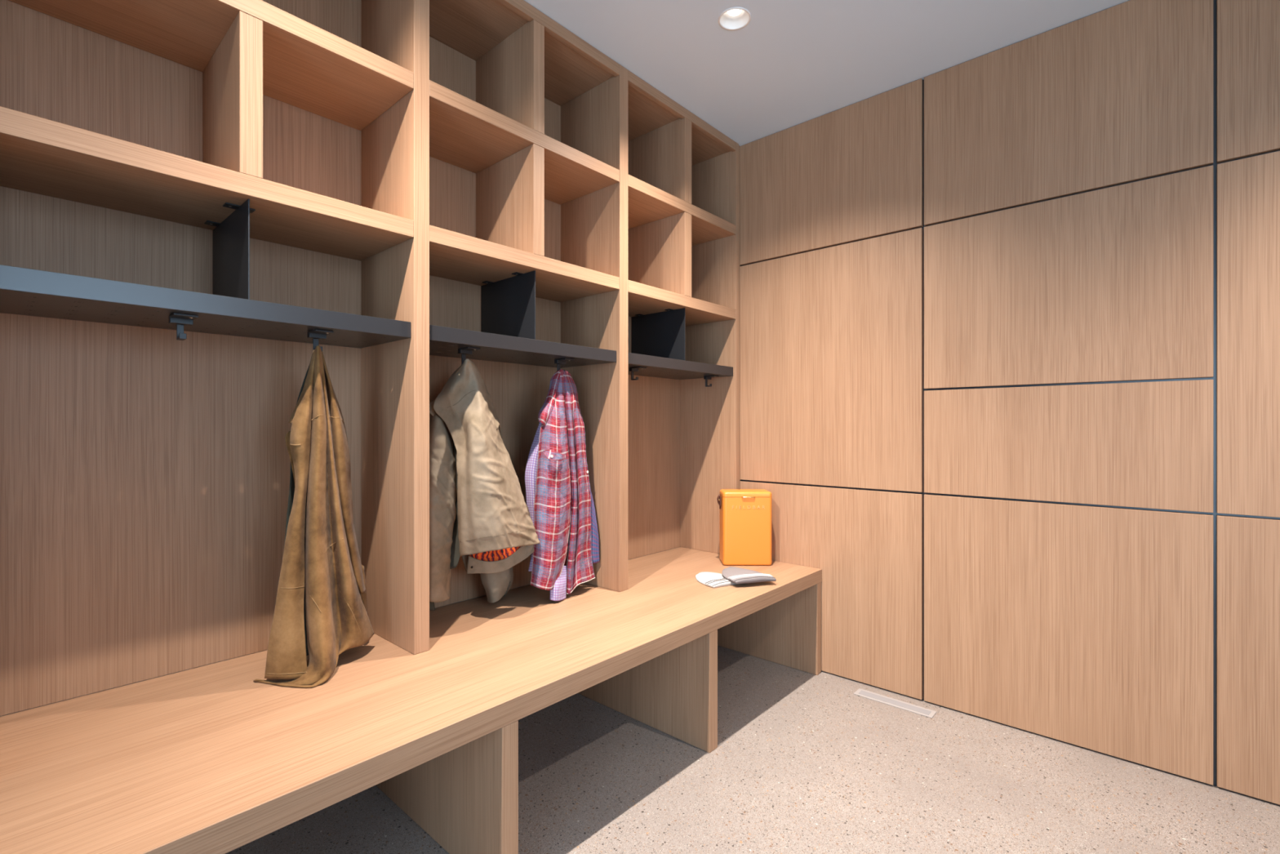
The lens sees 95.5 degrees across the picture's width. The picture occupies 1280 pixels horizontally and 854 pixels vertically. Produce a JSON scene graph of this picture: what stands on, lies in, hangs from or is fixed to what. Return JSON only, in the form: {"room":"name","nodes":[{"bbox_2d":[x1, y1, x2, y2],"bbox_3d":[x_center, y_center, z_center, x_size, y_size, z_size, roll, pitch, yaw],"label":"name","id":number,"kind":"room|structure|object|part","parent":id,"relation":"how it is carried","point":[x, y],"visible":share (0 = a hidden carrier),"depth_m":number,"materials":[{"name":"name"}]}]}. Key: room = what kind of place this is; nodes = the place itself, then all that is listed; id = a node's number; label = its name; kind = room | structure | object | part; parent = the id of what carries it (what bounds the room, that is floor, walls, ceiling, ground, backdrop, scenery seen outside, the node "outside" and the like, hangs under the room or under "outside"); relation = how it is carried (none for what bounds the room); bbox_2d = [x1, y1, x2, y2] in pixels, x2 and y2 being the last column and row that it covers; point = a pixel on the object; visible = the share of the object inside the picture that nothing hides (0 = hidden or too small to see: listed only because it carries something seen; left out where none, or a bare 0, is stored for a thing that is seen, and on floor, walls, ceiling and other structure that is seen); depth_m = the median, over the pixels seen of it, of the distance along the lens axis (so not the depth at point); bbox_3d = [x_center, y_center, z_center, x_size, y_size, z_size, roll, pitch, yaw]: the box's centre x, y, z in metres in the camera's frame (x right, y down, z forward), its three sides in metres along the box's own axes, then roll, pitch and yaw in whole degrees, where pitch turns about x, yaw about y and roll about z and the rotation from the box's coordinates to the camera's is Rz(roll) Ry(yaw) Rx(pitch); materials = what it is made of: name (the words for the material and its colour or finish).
{"room":"mudroom","nodes":[
{"label":"mudroom","id":0,"kind":"room"},
{"bbox_2d":[0,546,678,716],"bbox_3d":[-1.368,-0.150,1.433,0.100,2.500,4.910,0,0,42],"label":"wall","id":1,"kind":"structure","parent":0,"point":[677,547],"depth_m":1.49,"materials":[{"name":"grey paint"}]},
{"bbox_2d":[225,644,1279,853],"bbox_3d":[0.117,1.150,0.036,4.175,0.100,5.010,0,0,42],"label":"floor","id":2,"kind":"structure","parent":0,"point":[802,762],"depth_m":1.74,"materials":[{"name":"concrete"}]},
{"bbox_2d":[0,546,822,853],"bbox_3d":[-0.599,0.868,1.622,0.790,0.462,3.361,0,0,42],"label":"bench","id":3,"kind":"object","parent":2,"relation":"on","point":[211,758],"visible":0.93,"depth_m":1.38,"materials":[{"name":"brown wood"}]},
{"bbox_2d":[0,0,739,715],"bbox_3d":[-0.755,-0.381,1.763,0.368,2.035,3.359,0,0,42],"label":"cubby shelving","id":4,"kind":"object","parent":3,"relation":"on","point":[393,159],"depth_m":1.64,"materials":[{"name":"brown wood"}]},
{"bbox_3d":[-1.160,-0.381,1.573,0.020,2.035,0.824,0,0,42],"label":"panel","id":5,"kind":"part","parent":4,"relation":"part of","materials":[{"name":"brown wood"}]},
{"bbox_2d":[168,312,198,340],"bbox_3d":[-1.031,-0.225,1.313,0.064,0.051,0.044,0,0,42],"label":"coat hook","id":6,"kind":"object","parent":4,"relation":"attached to","point":[180,319],"visible":1,"depth_m":1.32,"materials":[{"name":"black metal"}]},
{"bbox_3d":[-1.043,-0.217,1.324,0.032,0.035,0.013,0,0,42],"label":"hook arm","id":7,"kind":"part","parent":6,"relation":"part of","materials":[{"name":"black metal"}]},
{"bbox_3d":[-1.024,-0.248,1.306,0.044,0.004,0.044,0,0,42],"label":"mounting plate","id":8,"kind":"part","parent":6,"relation":"part of","materials":[{"name":"black metal"}]},
{"bbox_3d":[-1.028,-0.273,1.455,0.331,0.044,0.782,0,0,42],"label":"steel shelf","id":9,"kind":"part","parent":4,"relation":"part of","materials":[{"name":"black metal"}]},
{"bbox_3d":[-1.023,-0.553,1.450,0.347,0.047,0.783,0,0,42],"label":"shelf","id":10,"kind":"part","parent":4,"relation":"part of","materials":[{"name":"brown wood"}]},
{"bbox_3d":[-1.023,-0.968,1.450,0.347,0.046,0.783,0,0,42],"label":"shelf","id":11,"kind":"part","parent":4,"relation":"part of","materials":[{"name":"brown wood"}]},
{"bbox_2d":[204,199,255,299],"bbox_3d":[-1.028,-0.392,1.458,0.324,0.275,0.060,0,0,42],"label":"divider","id":12,"kind":"object","parent":4,"relation":"on","point":[230,237],"visible":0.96,"depth_m":1.44,"materials":[{"name":"black metal"}]},
{"bbox_2d":[306,328,333,351],"bbox_3d":[-0.840,-0.225,1.527,0.064,0.051,0.044,0,0,42],"label":"coat hook","id":13,"kind":"object","parent":4,"relation":"attached to","point":[316,334],"visible":0.74,"depth_m":1.53,"materials":[{"name":"black metal"}]},
{"bbox_2d":[253,345,374,688],"bbox_3d":[-0.872,0.213,1.580,0.215,0.845,0.313,0,0,6],"label":"coat","id":14,"kind":"object","parent":13,"relation":"hanging from","point":[321,613],"visible":1,"depth_m":1.50,"materials":[{"name":"brown fabric"}]},
{"bbox_3d":[-0.873,0.214,1.468,0.066,0.832,0.114,0,0,42],"label":"panel","id":15,"kind":"part","parent":14,"relation":"part of","materials":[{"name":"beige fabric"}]},
{"bbox_3d":[-0.852,-0.217,1.538,0.032,0.035,0.013,0,0,42],"label":"hook arm","id":16,"kind":"part","parent":13,"relation":"part of","materials":[{"name":"black metal"}]},
{"bbox_3d":[-0.832,-0.248,1.520,0.044,0.004,0.044,0,0,42],"label":"mounting plate","id":17,"kind":"part","parent":13,"relation":"part of","materials":[{"name":"black metal"}]},
{"bbox_2d":[457,346,479,364],"bbox_3d":[-0.546,-0.225,1.854,0.064,0.051,0.044,0,0,42],"label":"coat hook","id":18,"kind":"object","parent":4,"relation":"attached to","point":[466,350],"visible":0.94,"depth_m":1.86,"materials":[{"name":"black metal"}]},
{"bbox_3d":[-0.558,-0.217,1.865,0.032,0.035,0.013,0,0,42],"label":"hook arm","id":19,"kind":"part","parent":18,"relation":"part of","materials":[{"name":"black metal"}]},
{"bbox_3d":[-0.539,-0.248,1.848,0.044,0.004,0.044,0,0,42],"label":"mounting plate","id":20,"kind":"part","parent":18,"relation":"part of","materials":[{"name":"black metal"}]},
{"bbox_2d":[429,358,540,610],"bbox_3d":[-0.513,0.209,1.964,0.256,0.850,0.438,0,0,22],"label":"jacket","id":21,"kind":"object","parent":18,"relation":"hanging from","point":[479,513],"visible":0.95,"depth_m":1.84,"materials":[{"name":"beige fabric"}]},
{"bbox_3d":[-0.606,-0.381,2.191,0.020,2.035,0.823,0,0,42],"label":"panel","id":22,"kind":"part","parent":4,"relation":"part of","materials":[{"name":"brown wood"}]},
{"bbox_2d":[480,270,535,339],"bbox_3d":[-0.475,-0.392,2.075,0.324,0.275,0.060,0,0,42],"label":"divider","id":23,"kind":"object","parent":4,"relation":"on","point":[508,305],"visible":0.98,"depth_m":2.06,"materials":[{"name":"black metal"}]},
{"bbox_3d":[-0.477,-1.381,2.075,0.325,0.035,0.782,0,0,42],"label":"panel","id":24,"kind":"part","parent":4,"relation":"part of","materials":[{"name":"brown wood"}]},
{"bbox_2d":[429,340,614,368],"bbox_3d":[-0.476,-0.253,2.074,0.327,0.003,0.781,0,0,42],"label":"shelf","id":25,"kind":"object","parent":4,"relation":"on","point":[493,351],"depth_m":2.02,"materials":[{"name":"grey metal"}]},
{"bbox_3d":[-0.474,-0.273,2.073,0.331,0.044,0.781,0,0,42],"label":"steel shelf","id":26,"kind":"part","parent":4,"relation":"part of","materials":[{"name":"black metal"}]},
{"bbox_3d":[-0.469,-0.968,2.068,0.347,0.046,0.782,0,0,42],"label":"shelf","id":27,"kind":"part","parent":4,"relation":"part of","materials":[{"name":"brown wood"}]},
{"bbox_3d":[-0.469,-0.553,2.068,0.347,0.047,0.782,0,0,42],"label":"shelf","id":28,"kind":"part","parent":4,"relation":"part of","materials":[{"name":"brown wood"}]},
{"bbox_2d":[524,422,566,600],"bbox_3d":[-0.318,0.213,2.238,0.135,0.840,0.286,0,0,17],"label":"shirt","id":29,"kind":"object","parent":4,"relation":"hanging from","point":[558,593],"visible":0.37,"depth_m":2.12,"materials":[{"name":"purple fabric"}]},
{"bbox_3d":[-0.348,-1.379,1.959,0.021,0.041,0.782,0,0,42],"label":"rail","id":30,"kind":"part","parent":4,"relation":"part of","materials":[{"name":"brown wood"}]},
{"bbox_2d":[554,358,573,371],"bbox_3d":[-0.281,-0.225,2.150,0.064,0.051,0.044,0,0,42],"label":"coat hook","id":31,"kind":"object","parent":4,"relation":"attached to","point":[560,361],"visible":0.84,"depth_m":2.15,"materials":[{"name":"black metal"}]},
{"bbox_3d":[-0.293,-0.217,2.161,0.032,0.035,0.013,0,0,42],"label":"hook arm","id":32,"kind":"part","parent":31,"relation":"part of","materials":[{"name":"black metal"}]},
{"bbox_2d":[530,368,599,594],"bbox_3d":[-0.279,0.205,2.179,0.110,0.836,0.324,0,0,27],"label":"plaid shirt","id":33,"kind":"object","parent":31,"relation":"hanging from","point":[565,521],"visible":0.99,"depth_m":2.13,"materials":[{"name":"red fabric"}]},
{"bbox_3d":[-0.310,0.185,2.120,0.070,0.794,0.181,0,0,42],"label":"panel","id":34,"kind":"part","parent":33,"relation":"part of","materials":[{"name":"red fabric"}]},
{"bbox_3d":[-0.274,-0.248,2.143,0.044,0.004,0.044,0,0,42],"label":"mounting plate","id":35,"kind":"part","parent":31,"relation":"part of","materials":[{"name":"black metal"}]},
{"bbox_2d":[629,366,646,380],"bbox_3d":[-0.010,-0.225,2.453,0.064,0.051,0.044,0,0,42],"label":"coat hook","id":36,"kind":"object","parent":4,"relation":"attached to","point":[632,370],"visible":1,"depth_m":2.45,"materials":[{"name":"black metal"}]},
{"bbox_3d":[-0.022,-0.217,2.463,0.032,0.035,0.013,0,0,42],"label":"hook arm","id":37,"kind":"part","parent":36,"relation":"part of","materials":[{"name":"black metal"}]},
{"bbox_3d":[-0.003,-0.248,2.446,0.044,0.004,0.044,0,0,42],"label":"mounting plate","id":38,"kind":"part","parent":36,"relation":"part of","materials":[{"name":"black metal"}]},
{"bbox_3d":[-0.054,-0.381,2.808,0.020,2.035,0.817,0,0,42],"label":"panel","id":39,"kind":"part","parent":4,"relation":"part of","materials":[{"name":"brown wood"}]},
{"bbox_2d":[631,307,684,359],"bbox_3d":[0.080,-0.392,2.694,0.324,0.275,0.060,0,0,42],"label":"divider","id":40,"kind":"object","parent":4,"relation":"on","point":[661,334],"visible":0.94,"depth_m":2.68,"materials":[{"name":"black metal"}]},
{"bbox_3d":[0.075,-1.381,2.692,0.325,0.035,0.776,0,0,42],"label":"panel","id":41,"kind":"part","parent":4,"relation":"part of","materials":[{"name":"brown wood"}]},
{"bbox_2d":[627,363,731,379],"bbox_3d":[0.076,-0.253,2.691,0.327,0.003,0.775,0,0,42],"label":"shelf","id":42,"kind":"object","parent":4,"relation":"on","point":[668,371],"depth_m":2.69,"materials":[{"name":"grey metal"}]},
{"bbox_3d":[0.078,-0.273,2.690,0.331,0.044,0.775,0,0,42],"label":"steel shelf","id":43,"kind":"part","parent":4,"relation":"part of","materials":[{"name":"black metal"}]},
{"bbox_3d":[0.205,-1.379,2.576,0.021,0.041,0.776,0,0,42],"label":"rail","id":44,"kind":"part","parent":4,"relation":"part of","materials":[{"name":"brown wood"}]},
{"bbox_3d":[0.083,-0.968,2.685,0.347,0.046,0.776,0,0,42],"label":"shelf","id":45,"kind":"part","parent":4,"relation":"part of","materials":[{"name":"brown wood"}]},
{"bbox_3d":[0.083,-0.553,2.685,0.347,0.047,0.776,0,0,42],"label":"shelf","id":46,"kind":"part","parent":4,"relation":"part of","materials":[{"name":"brown wood"}]},
{"bbox_2d":[703,375,719,386],"bbox_3d":[0.349,-0.225,2.854,0.064,0.051,0.044,0,0,42],"label":"coat hook","id":47,"kind":"object","parent":4,"relation":"attached to","point":[706,378],"visible":1,"depth_m":2.86,"materials":[{"name":"black metal"}]},
{"bbox_3d":[0.337,-0.217,2.865,0.032,0.035,0.013,0,0,42],"label":"hook arm","id":48,"kind":"part","parent":47,"relation":"part of","materials":[{"name":"black metal"}]},
{"bbox_3d":[-0.589,0.897,1.616,0.768,0.404,0.046,0,0,42],"label":"support panel","id":49,"kind":"part","parent":3,"relation":"part of","materials":[{"name":"brown wood"}]},
{"bbox_3d":[-0.035,0.897,2.235,0.768,0.404,0.048,0,0,42],"label":"support panel","id":50,"kind":"part","parent":3,"relation":"part of","materials":[{"name":"brown wood"}]},
{"bbox_2d":[695,571,737,587],"bbox_3d":[0.317,0.627,2.434,0.184,0.018,0.217,0,0,-27],"label":"knit hat","id":51,"kind":"object","parent":3,"relation":"on","point":[713,580],"visible":0.71,"depth_m":2.38,"materials":[{"name":"grey fabric"}]},
{"bbox_3d":[0.306,0.630,2.453,0.181,0.011,0.174,0,0,-27],"label":"crown","id":52,"kind":"part","parent":51,"relation":"part of","materials":[{"name":"white fabric"}]},
{"bbox_2d":[716,488,771,565],"bbox_3d":[0.484,0.467,2.728,0.246,0.338,0.144,0,0,0],"label":"cooler box","id":53,"kind":"object","parent":3,"relation":"on","point":[744,514],"visible":1,"depth_m":2.67,"materials":[{"name":"orange plastic"}]},
{"bbox_3d":[0.494,0.309,2.732,0.226,0.022,0.135,0,0,0],"label":"lid","id":54,"kind":"part","parent":53,"relation":"part of","materials":[{"name":"orange plastic"}]},
{"bbox_2d":[721,566,776,583],"bbox_3d":[0.432,0.610,2.439,0.189,0.020,0.248,0,0,-15],"label":"knit hat","id":55,"kind":"object","parent":3,"relation":"on","point":[735,575],"visible":1,"depth_m":2.36,"materials":[{"name":"grey fabric"}]},
{"bbox_3d":[0.425,0.613,2.462,0.184,0.013,0.199,0,0,-15],"label":"crown","id":56,"kind":"part","parent":55,"relation":"part of","materials":[{"name":"grey fabric"}]},
{"bbox_3d":[0.507,0.897,2.840,0.768,0.404,0.024,0,0,42],"label":"support panel","id":57,"kind":"part","parent":3,"relation":"part of","materials":[{"name":"brown wood"}]},
{"bbox_2d":[853,688,936,718],"bbox_3d":[1.012,1.098,2.321,0.300,0.002,0.065,0,0,42],"label":"floor vent","id":58,"kind":"object","parent":2,"relation":"in","point":[867,694],"visible":1,"depth_m":2.31,"materials":[{"name":"grey metal"}]},
{"bbox_2d":[524,0,1129,146],"bbox_3d":[0.117,-1.470,0.036,4.175,0.140,5.010,0,0,42],"label":"ceiling","id":59,"kind":"structure","parent":0,"point":[795,62],"depth_m":2.11,"materials":[{"name":"white paint"}]},
{"bbox_2d":[718,7,751,30],"bbox_3d":[0.324,-1.422,1.996,0.112,0.050,0.112,0,0,42],"label":"recessed light","id":60,"kind":"object","parent":59,"relation":"in","point":[734,18],"visible":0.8,"depth_m":2.02,"materials":[{"name":"white"}]},
{"bbox_2d":[739,0,1279,785],"bbox_3d":[1.755,-0.150,1.865,3.975,2.500,0.100,0,0,42],"label":"wall","id":61,"kind":"structure","parent":0,"point":[1215,513],"depth_m":1.79,"materials":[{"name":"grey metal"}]},
{"bbox_2d":[739,480,923,699],"bbox_3d":[0.692,0.682,2.736,1.190,0.824,0.020,0,0,42],"label":"wall panel","id":62,"kind":"object","parent":61,"relation":"attached to","point":[867,545],"visible":0.48,"depth_m":2.48,"materials":[{"name":"brown wood"}]},
{"bbox_2d":[739,227,923,492],"bbox_3d":[0.692,-0.269,2.736,1.190,1.062,0.020,0,0,42],"label":"wall panel","id":63,"kind":"object","parent":61,"relation":"attached to","point":[831,339],"visible":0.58,"depth_m":2.57,"materials":[{"name":"brown wood"}]},
{"bbox_2d":[739,78,923,266],"bbox_3d":[0.692,-1.103,2.736,1.190,0.590,0.020,0,0,42],"label":"wall panel","id":64,"kind":"object","parent":61,"relation":"attached to","point":[854,172],"visible":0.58,"depth_m":2.56,"materials":[{"name":"brown wood"}]},
{"bbox_2d":[924,493,1213,785],"bbox_3d":[1.449,0.682,2.058,0.826,0.824,0.020,0,0,42],"label":"wall panel","id":65,"kind":"object","parent":61,"relation":"attached to","point":[1088,627],"visible":1,"depth_m":2.00,"materials":[{"name":"brown wood"}]},
{"bbox_2d":[924,379,1213,512],"bbox_3d":[1.449,0.059,2.058,0.826,0.407,0.020,0,0,42],"label":"wall panel","id":66,"kind":"object","parent":61,"relation":"attached to","point":[1149,445],"visible":1,"depth_m":2.00,"materials":[{"name":"brown wood"}]},
{"bbox_2d":[924,164,1213,388],"bbox_3d":[1.449,-0.476,2.058,0.826,0.646,0.020,0,0,42],"label":"wall panel","id":67,"kind":"object","parent":61,"relation":"attached to","point":[1115,283],"visible":1,"depth_m":2.00,"materials":[{"name":"brown wood"}]},
{"bbox_2d":[924,0,1213,226],"bbox_3d":[1.449,-1.103,2.058,0.826,0.590,0.020,0,0,42],"label":"wall panel","id":68,"kind":"object","parent":61,"relation":"attached to","point":[1122,93],"visible":1,"depth_m":2.00,"materials":[{"name":"brown wood"}]},
{"bbox_2d":[1216,515,1279,804],"bbox_3d":[2.070,0.682,1.502,0.826,0.824,0.020,0,0,42],"label":"wall panel","id":69,"kind":"object","parent":61,"relation":"attached to","point":[1248,548],"visible":1,"depth_m":1.73,"materials":[{"name":"brown wood"}]},
{"bbox_2d":[1216,151,1279,517],"bbox_3d":[2.070,-0.269,1.502,0.826,1.062,0.020,0,0,42],"label":"wall panel","id":70,"kind":"object","parent":61,"relation":"attached to","point":[1248,188],"visible":1,"depth_m":1.73,"materials":[{"name":"brown wood"}]},
{"bbox_2d":[1216,0,1279,163],"bbox_3d":[2.070,-1.103,1.502,0.826,0.590,0.020,0,0,42],"label":"wall panel","id":71,"kind":"object","parent":61,"relation":"attached to","point":[1248,31],"visible":1,"depth_m":1.73,"materials":[{"name":"brown wood"}]}
]}

